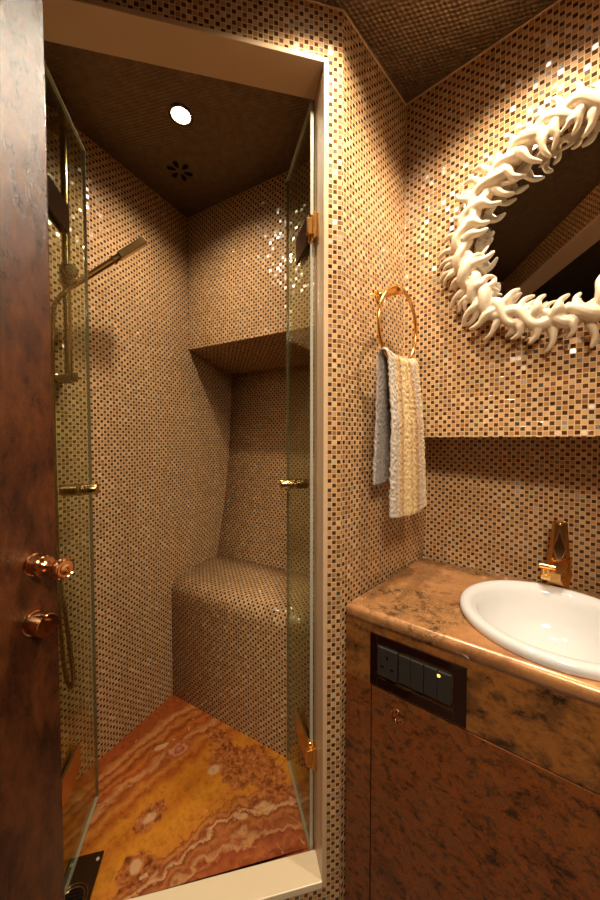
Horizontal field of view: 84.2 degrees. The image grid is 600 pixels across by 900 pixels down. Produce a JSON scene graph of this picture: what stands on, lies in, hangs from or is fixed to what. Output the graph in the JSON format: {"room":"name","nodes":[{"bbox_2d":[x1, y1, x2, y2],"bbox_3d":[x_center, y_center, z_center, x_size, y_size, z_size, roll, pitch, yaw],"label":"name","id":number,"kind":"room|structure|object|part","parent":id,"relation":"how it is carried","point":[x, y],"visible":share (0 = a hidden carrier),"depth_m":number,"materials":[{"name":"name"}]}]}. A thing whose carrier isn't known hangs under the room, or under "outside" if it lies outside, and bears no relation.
{"room":"bathroom","nodes":[
{"label":"bathroom","id":0,"kind":"room"},
{"bbox_2d":[45,103,231,780],"bbox_3d":[-0.645,0.067,1.303,0.060,2.200,1.440,1,2,26],"label":"wall","id":1,"kind":"structure","parent":0,"point":[161,410],"depth_m":1.24,"materials":[{"name":"tile"}]},
{"bbox_2d":[46,95,78,384],"bbox_3d":[-0.694,-0.609,0.976,0.121,0.822,0.044,1,2,34],"label":"shower rail","id":2,"kind":"object","parent":1,"relation":"attached to","point":[60,124],"visible":0.88,"depth_m":0.97,"materials":[{"name":"gold metal"}]},
{"bbox_2d":[51,236,146,689],"bbox_3d":[-0.616,0.014,1.036,0.276,1.414,0.037,-2,2,-39],"label":"shower","id":3,"kind":"object","parent":2,"relation":"hanging from","point":[130,249],"visible":0.84,"depth_m":0.98,"materials":[{"name":"gold metal"}]},
{"bbox_3d":[-0.629,-0.544,1.015,0.147,0.147,0.027,-1,2,-35],"label":"handle","id":4,"kind":"part","parent":3,"relation":"part of","materials":[{"name":"gold metal"}]},
{"bbox_2d":[63,694,313,899],"bbox_3d":[-0.333,1.130,0.994,0.974,0.095,1.461,1,2,33],"label":"floor","id":5,"kind":"structure","parent":0,"point":[186,796],"depth_m":1.01,"materials":[{"name":"stone"}]},
{"bbox_2d":[64,850,103,899],"bbox_3d":[-0.552,1.085,0.814,0.082,0.008,0.150,0,2,-13],"label":"shower drain","id":6,"kind":"object","parent":5,"relation":"on","point":[84,875],"visible":0.91,"depth_m":0.84,"materials":[{"name":"brown metal"}]},
{"bbox_2d":[171,554,313,772],"bbox_3d":[-0.095,0.808,1.353,0.935,0.525,0.300,1,2,30],"label":"shower bench","id":7,"kind":"object","parent":5,"relation":"on","point":[229,614],"visible":0.65,"depth_m":1.28,"materials":[{"name":"tile"}]},
{"bbox_2d":[98,0,342,899],"bbox_3d":[-0.521,0.086,0.714,1.250,2.200,0.085,0,2,-12],"label":"wall","id":8,"kind":"structure","parent":0,"point":[300,25],"depth_m":0.78,"materials":[{"name":"tile"}]},
{"bbox_2d":[44,61,98,891],"bbox_3d":[-0.594,0.106,0.865,0.090,1.952,0.281,-1,2,-16],"label":"shower door","id":9,"kind":"structure","parent":8,"relation":"attached to","point":[58,214],"depth_m":0.91,"materials":[{"name":"clear glass"}]},
{"bbox_3d":[-0.610,0.110,0.919,0.089,0.033,0.033,0,2,-14],"label":"door pull","id":10,"kind":"part","parent":9,"relation":"part of","materials":[{"name":"gold metal"}]},
{"bbox_2d":[43,0,328,887],"bbox_3d":[-0.261,0.096,0.769,0.651,1.990,0.088,0,2,-12],"label":"trim","id":11,"kind":"structure","parent":8,"relation":"attached to","point":[92,25],"depth_m":0.77,"materials":[{"name":"beige paint"}]},
{"bbox_2d":[128,850,321,899],"bbox_3d":[-0.259,1.081,0.791,0.629,0.018,0.068,0,2,-12],"label":"trim","id":12,"kind":"structure","parent":8,"relation":"on","point":[298,874],"depth_m":0.82,"materials":[{"name":"beige stone"}]},
{"bbox_2d":[279,102,316,850],"bbox_3d":[-0.001,0.103,0.980,0.090,1.952,0.282,-1,2,-18],"label":"shower door","id":13,"kind":"structure","parent":8,"relation":"attached to","point":[307,236],"depth_m":0.90,"materials":[{"name":"clear glass"}]},
{"bbox_3d":[-0.018,0.106,1.033,0.089,0.033,0.033,-1,2,-16],"label":"door pull","id":14,"kind":"part","parent":13,"relation":"part of","materials":[{"name":"gold metal"}]},
{"bbox_2d":[187,158,314,373],"bbox_3d":[-0.018,-0.717,1.410,0.985,0.640,0.329,1,2,30],"label":"wall","id":15,"kind":"structure","parent":0,"point":[236,246],"depth_m":1.34,"materials":[{"name":"tile"}]},
{"bbox_2d":[217,364,313,575],"bbox_3d":[0.029,0.101,1.520,0.982,1.012,0.180,1,2,30],"label":"wall niche","id":16,"kind":"object","parent":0,"point":[254,519],"visible":0.48,"depth_m":1.63,"materials":[{"name":"tile"}]},
{"bbox_2d":[44,0,557,217],"bbox_3d":[0.150,-1.029,0.266,2.500,0.060,3.600,0,2,0],"label":"ceiling","id":17,"kind":"structure","parent":0,"point":[240,137],"depth_m":0.96,"materials":[{"name":"brown tile"}]},
{"bbox_2d":[167,161,192,180],"bbox_3d":[-0.444,-1.031,1.228,0.084,0.001,0.090,0,2,0],"label":"ceiling vent","id":18,"kind":"object","parent":17,"relation":"in","point":[184,167],"visible":1,"depth_m":1.22,"materials":[{"name":"black"}]},
{"bbox_2d":[168,103,192,126],"bbox_3d":[-0.364,-1.022,1.015,0.072,0.004,0.072,0,2,0],"label":"recessed light","id":19,"kind":"object","parent":17,"relation":"in","point":[179,114],"visible":1,"depth_m":1.01,"materials":[{"name":"white metal"}]},
{"bbox_2d":[339,12,426,899],"bbox_3d":[0.308,0.074,1.082,0.094,2.200,0.692,2,3,45],"label":"wall","id":20,"kind":"structure","parent":0,"point":[375,546],"depth_m":0.86,"materials":[{"name":"tile"}]},
{"bbox_2d":[375,284,417,359],"bbox_3d":[0.241,-0.327,0.885,0.068,0.215,0.205,2,3,45],"label":"towel ring","id":21,"kind":"object","parent":20,"relation":"attached to","point":[394,289],"visible":0.81,"depth_m":0.86,"materials":[{"name":"gold metal"}]},
{"bbox_2d":[372,347,426,518],"bbox_3d":[0.272,-0.041,0.886,0.069,0.428,0.219,2,3,44],"label":"hand towel","id":22,"kind":"object","parent":21,"relation":"hanging from","point":[399,448],"visible":1,"depth_m":0.85,"materials":[{"name":"white fabric"}]},
{"bbox_2d":[403,0,599,437],"bbox_3d":[0.724,-0.525,0.818,0.860,0.985,0.261,2,3,41],"label":"wall","id":23,"kind":"structure","parent":0,"point":[497,386],"depth_m":0.85,"materials":[{"name":"tile"}]},
{"bbox_2d":[306,0,560,104],"bbox_3d":[0.193,-1.014,0.755,1.609,0.002,0.485,0,2,7],"label":"trim","id":24,"kind":"structure","parent":23,"relation":"attached to","point":[313,1],"depth_m":0.83,"materials":[{"name":"beige tile"}]},
{"bbox_2d":[437,81,599,352],"bbox_3d":[0.587,-0.510,0.723,0.571,0.577,0.066,2,2,41],"label":"wall mirror","id":25,"kind":"object","parent":23,"relation":"attached to","point":[534,265],"visible":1,"depth_m":0.76,"materials":[{"name":"white glass"}]},
{"bbox_2d":[474,119,599,308],"bbox_3d":[0.606,-0.509,0.740,0.396,0.396,0.010,2,3,41],"label":"mirror glass","id":26,"kind":"object","parent":25,"relation":"attached to","point":[537,245],"depth_m":0.76,"materials":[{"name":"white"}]},
{"bbox_2d":[423,437,599,593],"bbox_3d":[0.766,0.272,0.936,0.806,0.615,0.086,1,2,35],"label":"wall","id":27,"kind":"structure","parent":0,"point":[493,503],"depth_m":1.00,"materials":[{"name":"tile"}]},
{"bbox_3d":[0.150,1.229,0.341,2.500,0.060,3.600,0,2,0],"label":"floor","id":28,"kind":"structure","parent":0,"visible":0},
{"bbox_2d":[345,615,599,899],"bbox_3d":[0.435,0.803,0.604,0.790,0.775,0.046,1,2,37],"label":"vanity cabinet","id":29,"kind":"object","parent":28,"relation":"on","point":[505,805],"depth_m":0.67,"materials":[{"name":"brown stone"}]},
{"bbox_2d":[378,644,398,682],"bbox_3d":[0.199,0.483,0.753,0.046,0.066,0.011,1,2,37],"label":"socket","id":30,"kind":"object","parent":29,"relation":"attached to","point":[388,658],"depth_m":0.75,"materials":[{"name":"black plastic"}]},
{"bbox_2d":[398,653,411,686],"bbox_3d":[0.231,0.484,0.730,0.026,0.062,0.009,1,2,37],"label":"switch","id":31,"kind":"object","parent":29,"relation":"attached to","point":[404,661],"depth_m":0.73,"materials":[{"name":"grey plastic"}]},
{"bbox_2d":[411,658,423,692],"bbox_3d":[0.252,0.484,0.713,0.026,0.062,0.010,1,2,37],"label":"switch","id":32,"kind":"object","parent":29,"relation":"attached to","point":[417,666],"depth_m":0.71,"materials":[{"name":"grey plastic"}]},
{"bbox_3d":[0.247,0.490,0.718,0.206,0.120,0.014,1,2,37],"label":"socket panel","id":33,"kind":"part","parent":29,"relation":"part of","materials":[{"name":"black plastic"}]},
{"bbox_2d":[424,663,437,698],"bbox_3d":[0.274,0.485,0.697,0.026,0.062,0.009,1,2,37],"label":"switch","id":34,"kind":"object","parent":29,"relation":"attached to","point":[430,672],"depth_m":0.69,"materials":[{"name":"grey plastic"}]},
{"bbox_2d":[437,669,451,705],"bbox_3d":[0.296,0.485,0.680,0.026,0.062,0.010,1,2,37],"label":"switch","id":35,"kind":"object","parent":29,"relation":"attached to","point":[444,679],"depth_m":0.68,"materials":[{"name":"grey plastic"}]},
{"bbox_2d":[346,559,599,707],"bbox_3d":[0.576,0.395,0.755,0.813,0.030,0.457,1,2,37],"label":"countertop","id":36,"kind":"structure","parent":29,"relation":"on","point":[420,602],"depth_m":0.76,"materials":[{"name":"brown stone"}]},
{"bbox_2d":[460,580,599,680],"bbox_3d":[0.556,0.430,0.731,0.371,0.142,0.371,0,2,0],"label":"washbasin","id":37,"kind":"object","parent":36,"relation":"in","point":[553,627],"visible":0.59,"depth_m":0.82,"materials":[{"name":"white ceramic"}]},
{"bbox_2d":[539,520,571,589],"bbox_3d":[0.671,0.283,0.868,0.101,0.186,0.060,-2,3,-41],"label":"faucet","id":38,"kind":"object","parent":36,"relation":"on","point":[557,571],"visible":0.98,"depth_m":0.87,"materials":[{"name":"gold metal"}]},
{"bbox_3d":[0.666,0.319,0.853,0.051,0.084,0.054,1,2,38],"label":"spout","id":39,"kind":"part","parent":38,"relation":"part of","materials":[{"name":"gold metal"}]},
{"bbox_3d":[0.461,0.857,0.582,0.721,0.589,0.018,1,2,37],"label":"cabinet door","id":40,"kind":"part","parent":29,"relation":"part of","materials":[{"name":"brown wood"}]},
{"bbox_3d":[0.069,0.108,0.049,1.535,2.200,0.554,0,2,0],"label":"wall","id":41,"kind":"structure","parent":0,"visible":0},
{"bbox_2d":[0,0,74,899],"bbox_3d":[-0.461,0.172,0.230,0.100,2.038,0.610,1,2,17],"label":"door","id":42,"kind":"structure","parent":41,"relation":"in","point":[31,805],"depth_m":0.48,"materials":[{"name":"brown wood"}]},
{"bbox_3d":[-0.364,0.170,0.484,0.064,0.033,0.033,1,2,17],"label":"knob","id":43,"kind":"part","parent":42,"relation":"part of","materials":[{"name":"gold metal"}]}
]}

